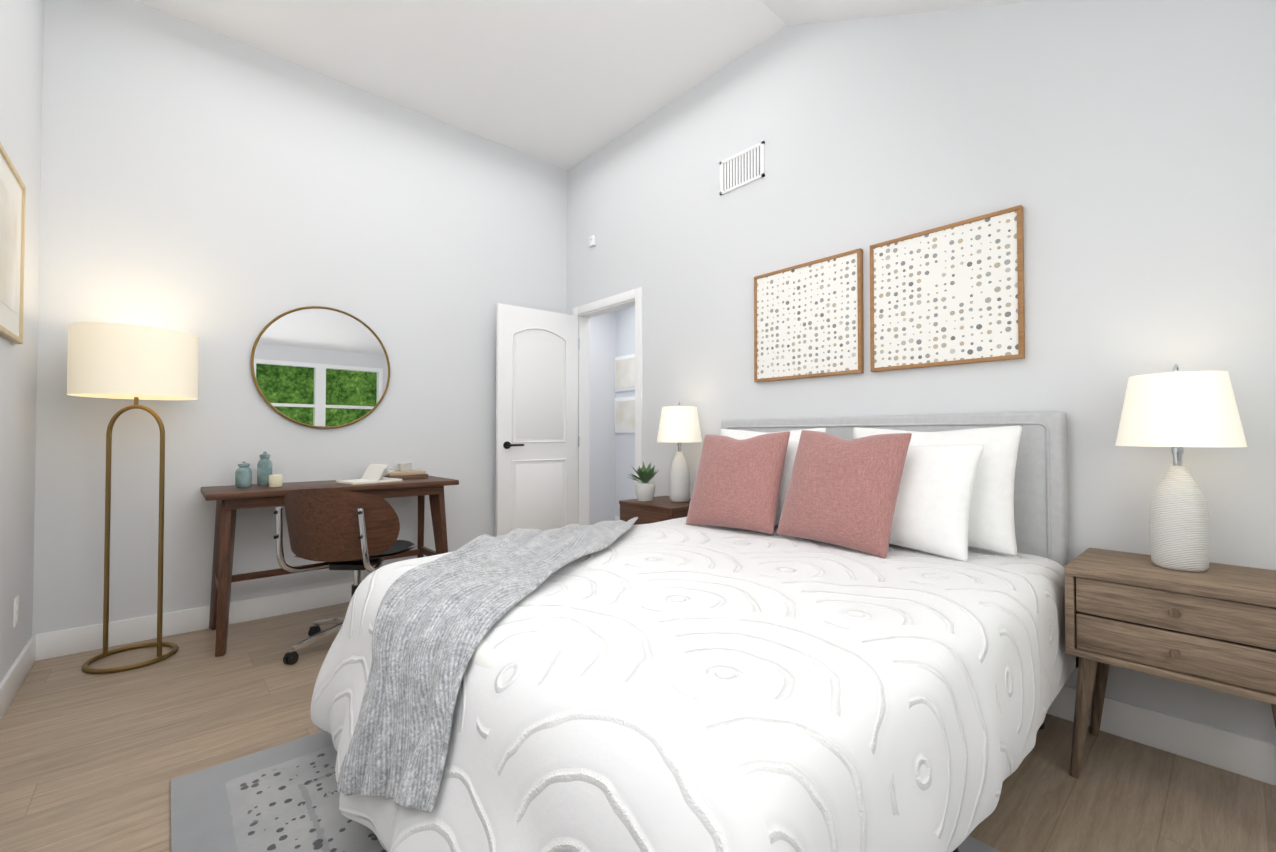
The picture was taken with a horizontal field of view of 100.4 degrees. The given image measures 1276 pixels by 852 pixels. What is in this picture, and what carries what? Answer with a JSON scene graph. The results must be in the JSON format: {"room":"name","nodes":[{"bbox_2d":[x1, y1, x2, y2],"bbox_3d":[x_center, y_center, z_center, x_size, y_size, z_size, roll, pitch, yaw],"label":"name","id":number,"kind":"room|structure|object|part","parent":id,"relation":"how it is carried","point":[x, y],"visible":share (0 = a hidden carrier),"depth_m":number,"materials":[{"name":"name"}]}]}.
{"room":"bedroom","nodes":[
{"label":"bedroom","id":0,"kind":"room"},
{"bbox_2d":[0,0,43,682],"bbox_3d":[-1.389,-0.631,0.809,0.100,3.400,4.460,1,-1,-42],"label":"wall","id":1,"kind":"structure","parent":0,"point":[21,51],"depth_m":2.23,"materials":[{"name":"white paint"}]},
{"bbox_2d":[0,142,25,343],"bbox_3d":[-2.284,-0.652,1.914,0.020,0.640,0.600,1,-1,-42],"label":"framed artwork","id":2,"kind":"object","parent":1,"relation":"attached to","point":[12,217],"visible":1,"depth_m":2.00,"materials":[{"name":"beige paper"}]},
{"bbox_2d":[13,596,18,627],"bbox_3d":[-2.566,0.765,2.195,0.008,0.115,0.070,1,-1,-42],"label":"electrical outlet plate","id":3,"kind":"object","parent":1,"relation":"attached to","point":[16,612],"visible":0.98,"depth_m":2.18,"materials":[{"name":"white plastic"}]},
{"bbox_2d":[0,634,35,720],"bbox_3d":[-1.380,1.010,0.857,0.014,0.122,4.360,1,-1,-42],"label":"baseboard","id":4,"kind":"structure","parent":1,"relation":"attached to","point":[12,681],"depth_m":2.17,"materials":[{"name":"white"}]},
{"bbox_2d":[32,0,566,634],"bbox_3d":[-1.749,-0.585,3.537,3.180,3.400,0.100,1,-1,-42],"label":"wall","id":5,"kind":"structure","parent":0,"point":[226,200],"depth_m":3.01,"materials":[{"name":"white paint"}]},
{"bbox_2d":[36,580,362,660],"bbox_3d":[-1.711,1.053,3.467,2.980,0.122,0.014,1,-1,-42],"label":"baseboard","id":6,"kind":"structure","parent":5,"relation":"attached to","point":[59,643],"depth_m":2.82,"materials":[{"name":"white"}]},
{"bbox_2d":[250,306,389,428],"bbox_3d":[-1.927,-0.359,3.282,0.755,0.755,0.015,1,-1,-42],"label":"mirror","id":7,"kind":"object","parent":5,"relation":"attached to","point":[319,367],"visible":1,"depth_m":3.26,"materials":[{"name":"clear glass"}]},
{"bbox_2d":[136,0,786,169],"bbox_3d":[-1.040,-2.248,2.764,3.180,0.100,2.240,1,-1,-42],"label":"ceiling","id":8,"kind":"structure","parent":0,"point":[566,84],"depth_m":3.10,"materials":[{"name":"white paint"}]},
{"bbox_2d":[590,311,615,524],"bbox_3d":[-0.717,-0.147,5.780,1.350,2.600,0.100,1,-1,-42],"label":"wall","id":9,"kind":"structure","parent":0,"point":[602,422],"depth_m":6.00,"materials":[{"name":"white paint"}]},
{"bbox_2d":[616,306,634,516],"bbox_3d":[0.808,-0.160,5.001,0.100,2.600,3.090,1,-1,-42],"label":"wall","id":10,"kind":"structure","parent":0,"point":[625,442],"depth_m":6.00,"materials":[{"name":"white paint"}]},
{"bbox_2d":[615,354,634,391],"bbox_3d":[-0.137,-0.594,5.982,0.024,0.400,0.420,1,-1,-42],"label":"picture frame","id":11,"kind":"object","parent":10,"relation":"attached to","point":[625,373],"visible":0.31,"depth_m":5.97,"materials":[{"name":"white"}]},
{"bbox_2d":[615,396,634,432],"bbox_3d":[-0.137,-0.124,5.974,0.024,0.400,0.420,1,-1,-42],"label":"picture frame","id":12,"kind":"object","parent":10,"relation":"attached to","point":[624,414],"visible":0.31,"depth_m":5.97,"materials":[{"name":"white"}]},
{"bbox_2d":[0,602,1275,851],"bbox_3d":[-0.270,1.137,1.839,3.180,0.100,4.560,1,-1,-42],"label":"floor","id":13,"kind":"structure","parent":0,"point":[94,762],"depth_m":1.71,"materials":[{"name":"brown wood"}]},
{"bbox_2d":[67,322,198,673],"bbox_3d":[-2.384,0.325,2.518,0.450,1.544,0.450,1,-1,-42],"label":"floor lamp","id":14,"kind":"object","parent":13,"relation":"on","point":[136,363],"visible":1,"depth_m":2.41,"materials":[{"name":"gold metal"}]},
{"bbox_2d":[201,451,458,656],"bbox_3d":[-1.743,0.627,3.095,1.230,0.968,0.520,1,-1,-42],"label":"desk","id":15,"kind":"object","parent":13,"relation":"on","point":[268,489],"visible":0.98,"depth_m":2.89,"materials":[{"name":"brown wood"}]},
{"bbox_2d":[273,489,416,663],"bbox_3d":[-1.417,0.692,2.638,0.673,0.814,0.680,1,-1,-42],"label":"chair","id":16,"kind":"object","parent":13,"relation":"on","point":[357,533],"visible":0.79,"depth_m":2.43,"materials":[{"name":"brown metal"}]},
{"bbox_2d":[170,731,1000,851],"bbox_3d":[-0.025,1.071,1.216,1.560,0.010,2.440,1,-1,-42],"label":"rug","id":17,"kind":"object","parent":13,"relation":"on","point":[284,797],"visible":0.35,"depth_m":1.49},
{"bbox_2d":[619,496,690,524],"bbox_3d":[0.178,0.786,3.244,0.428,0.651,0.460,1,-1,-42],"label":"nightstand","id":18,"kind":"object","parent":13,"relation":"on","point":[659,509],"visible":0.23,"depth_m":3.12,"materials":[{"name":"brown wood"}]},
{"bbox_2d":[628,462,658,500],"bbox_3d":[0.025,0.339,3.295,0.252,0.243,0.242,1,-1,-42],"label":"plant","id":19,"kind":"object","parent":18,"relation":"on","point":[644,489],"visible":1,"depth_m":3.25,"materials":[{"name":"green plant"}]},
{"bbox_2d":[657,402,701,502],"bbox_3d":[0.253,0.156,3.241,0.276,0.607,0.276,1,-1,-42],"label":"lamp","id":20,"kind":"object","parent":18,"relation":"on","point":[679,424],"visible":1,"depth_m":3.17,"materials":[{"name":"white ceramic"}]},
{"bbox_2d":[310,411,1075,851],"bbox_3d":[0.245,0.508,1.846,2.201,1.133,1.789,1,-1,-42],"label":"bed","id":21,"kind":"object","parent":13,"relation":"on","point":[820,635],"visible":1,"depth_m":1.21,"materials":[{"name":"white fabric"}]},
{"bbox_3d":[0.289,0.624,1.876,1.915,0.243,1.520,1,-1,-42],"label":"mattress","id":22,"kind":"part","parent":21,"relation":"part of","materials":[{"name":"white fabric"}]},
{"bbox_2d":[337,517,637,812],"bbox_3d":[-0.286,0.650,1.843,1.408,0.474,1.081,1,-1,-42],"label":"throw","id":23,"kind":"object","parent":21,"relation":"on","point":[421,641],"depth_m":1.34,"materials":[{"name":"grey fabric"}]},
{"bbox_2d":[686,431,789,533],"bbox_3d":[0.460,0.252,2.488,0.510,0.500,0.154,-4,-25,45],"label":"pillow","id":24,"kind":"object","parent":21,"relation":"on","point":[740,486],"depth_m":2.40,"materials":[{"name":"pink fabric"}]},
{"bbox_2d":[721,428,825,440],"bbox_3d":[0.648,0.242,2.721,0.164,0.500,0.680,15,-11,-40],"label":"pillow","id":25,"kind":"object","parent":21,"relation":"on","point":[736,433],"depth_m":2.81,"materials":[{"name":"white fabric"}]},
{"bbox_2d":[775,440,798,525],"bbox_3d":[0.591,0.270,2.563,0.660,0.450,0.167,-4,-20,45],"label":"pillow","id":26,"kind":"object","parent":21,"relation":"on","point":[792,447],"depth_m":2.41,"materials":[{"name":"fabric"}]},
{"bbox_2d":[777,430,911,557],"bbox_3d":[0.800,0.243,2.107,0.154,0.500,0.510,25,-14,-35],"label":"pillow","id":27,"kind":"object","parent":21,"relation":"on","point":[844,497],"depth_m":2.01,"materials":[{"name":"pink fabric"}]},
{"bbox_3d":[1.038,0.520,2.541,0.093,1.133,1.600,1,-1,-42],"label":"headboard","id":28,"kind":"part","parent":21,"relation":"part of","materials":[{"name":"fabric"}]},
{"bbox_2d":[889,444,983,561],"bbox_3d":[0.996,0.262,2.106,0.167,0.450,0.660,22,-12,-36],"label":"pillow","id":29,"kind":"object","parent":21,"relation":"on","point":[941,489],"depth_m":1.92,"materials":[{"name":"white fabric"}]},
{"bbox_2d":[853,425,1021,555],"bbox_3d":[1.158,0.232,2.145,0.164,0.500,0.680,15,-11,-40],"label":"pillow","id":30,"kind":"object","parent":21,"relation":"on","point":[991,527],"depth_m":1.94,"materials":[{"name":"white fabric"}]},
{"bbox_2d":[1064,548,1275,777],"bbox_3d":[1.639,0.760,1.604,0.419,0.650,0.483,1,-1,-42],"label":"nightstand","id":31,"kind":"object","parent":13,"relation":"on","point":[1213,627],"visible":1,"depth_m":1.51,"materials":[{"name":"brown wood"}]},
{"bbox_2d":[1115,364,1246,571],"bbox_3d":[1.661,0.121,1.637,0.284,0.626,0.284,1,-1,-42],"label":"lamp","id":32,"kind":"object","parent":31,"relation":"on","point":[1176,411],"visible":1,"depth_m":1.58,"materials":[{"name":"white fabric"}]},
{"bbox_2d":[760,0,1035,24],"bbox_3d":[0.572,-1.629,0.934,3.180,1.398,2.620,1,-1,-42],"label":"ceiling","id":33,"kind":"structure","parent":0,"point":[790,12],"depth_m":2.55,"materials":[{"name":"white paint"}]},
{"bbox_2d":[567,0,1275,743],"bbox_3d":[0.915,-0.596,2.852,0.100,3.400,4.460,1,-1,-42],"label":"wall","id":34,"kind":"structure","parent":0,"point":[1123,152],"depth_m":2.08,"materials":[{"name":"white paint"}]},
{"bbox_2d":[495,303,579,536],"bbox_3d":[-0.775,0.107,4.143,0.699,2.020,0.158,1,-1,-42],"label":"door","id":35,"kind":"structure","parent":34,"relation":"in","point":[537,441],"depth_m":4.09,"materials":[{"name":"white wood"}]},
{"bbox_2d":[589,235,595,246],"bbox_3d":[-0.365,-1.464,4.210,0.034,0.080,0.070,1,-1,-42],"label":"smoke detector","id":36,"kind":"object","parent":34,"relation":"attached to","point":[592,240],"visible":0.98,"depth_m":4.19,"materials":[{"name":"white plastic"}]},
{"bbox_2d":[573,287,641,525],"bbox_3d":[-0.212,0.072,4.113,0.132,2.105,0.850,1,-1,-42],"label":"door frame","id":37,"kind":"structure","parent":34,"relation":"attached to","point":[635,295],"depth_m":4.34,"materials":[{"name":"white wood"}]},
{"bbox_2d":[719,141,764,194],"bbox_3d":[0.608,-1.512,3.129,0.013,0.200,0.320,1,-1,-42],"label":"air vent","id":38,"kind":"object","parent":34,"relation":"in","point":[743,168],"visible":1,"depth_m":3.12,"materials":[{"name":"white metal"}]},
{"bbox_2d":[754,248,863,381],"bbox_3d":[0.875,-0.552,2.795,0.030,0.600,0.620,1,-1,-42],"label":"framed artwork","id":39,"kind":"object","parent":34,"relation":"attached to","point":[808,319],"visible":0.96,"depth_m":2.76,"materials":[{"name":"white paper"}]},
{"bbox_2d":[870,205,1024,371],"bbox_3d":[1.309,-0.560,2.305,0.030,0.600,0.600,1,-1,-42],"label":"framed artwork","id":40,"kind":"object","parent":34,"relation":"attached to","point":[949,294],"visible":0.98,"depth_m":2.27,"materials":[{"name":"white paper"}]},
{"bbox_2d":[1076,656,1078,667],"bbox_3d":[1.620,0.829,1.946,0.016,0.120,0.042,1,-1,-42],"label":"electrical outlet plate","id":41,"kind":"object","parent":34,"relation":"attached to","point":[1077,661],"visible":0.17,"depth_m":1.95,"materials":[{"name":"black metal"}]},
{"bbox_2d":[1047,685,1275,785],"bbox_3d":[1.158,1.036,2.465,0.014,0.122,3.400,1,-1,-42],"label":"baseboard","id":42,"kind":"structure","parent":34,"relation":"attached to","point":[1247,756],"depth_m":1.74,"materials":[{"name":"white"}]}
]}

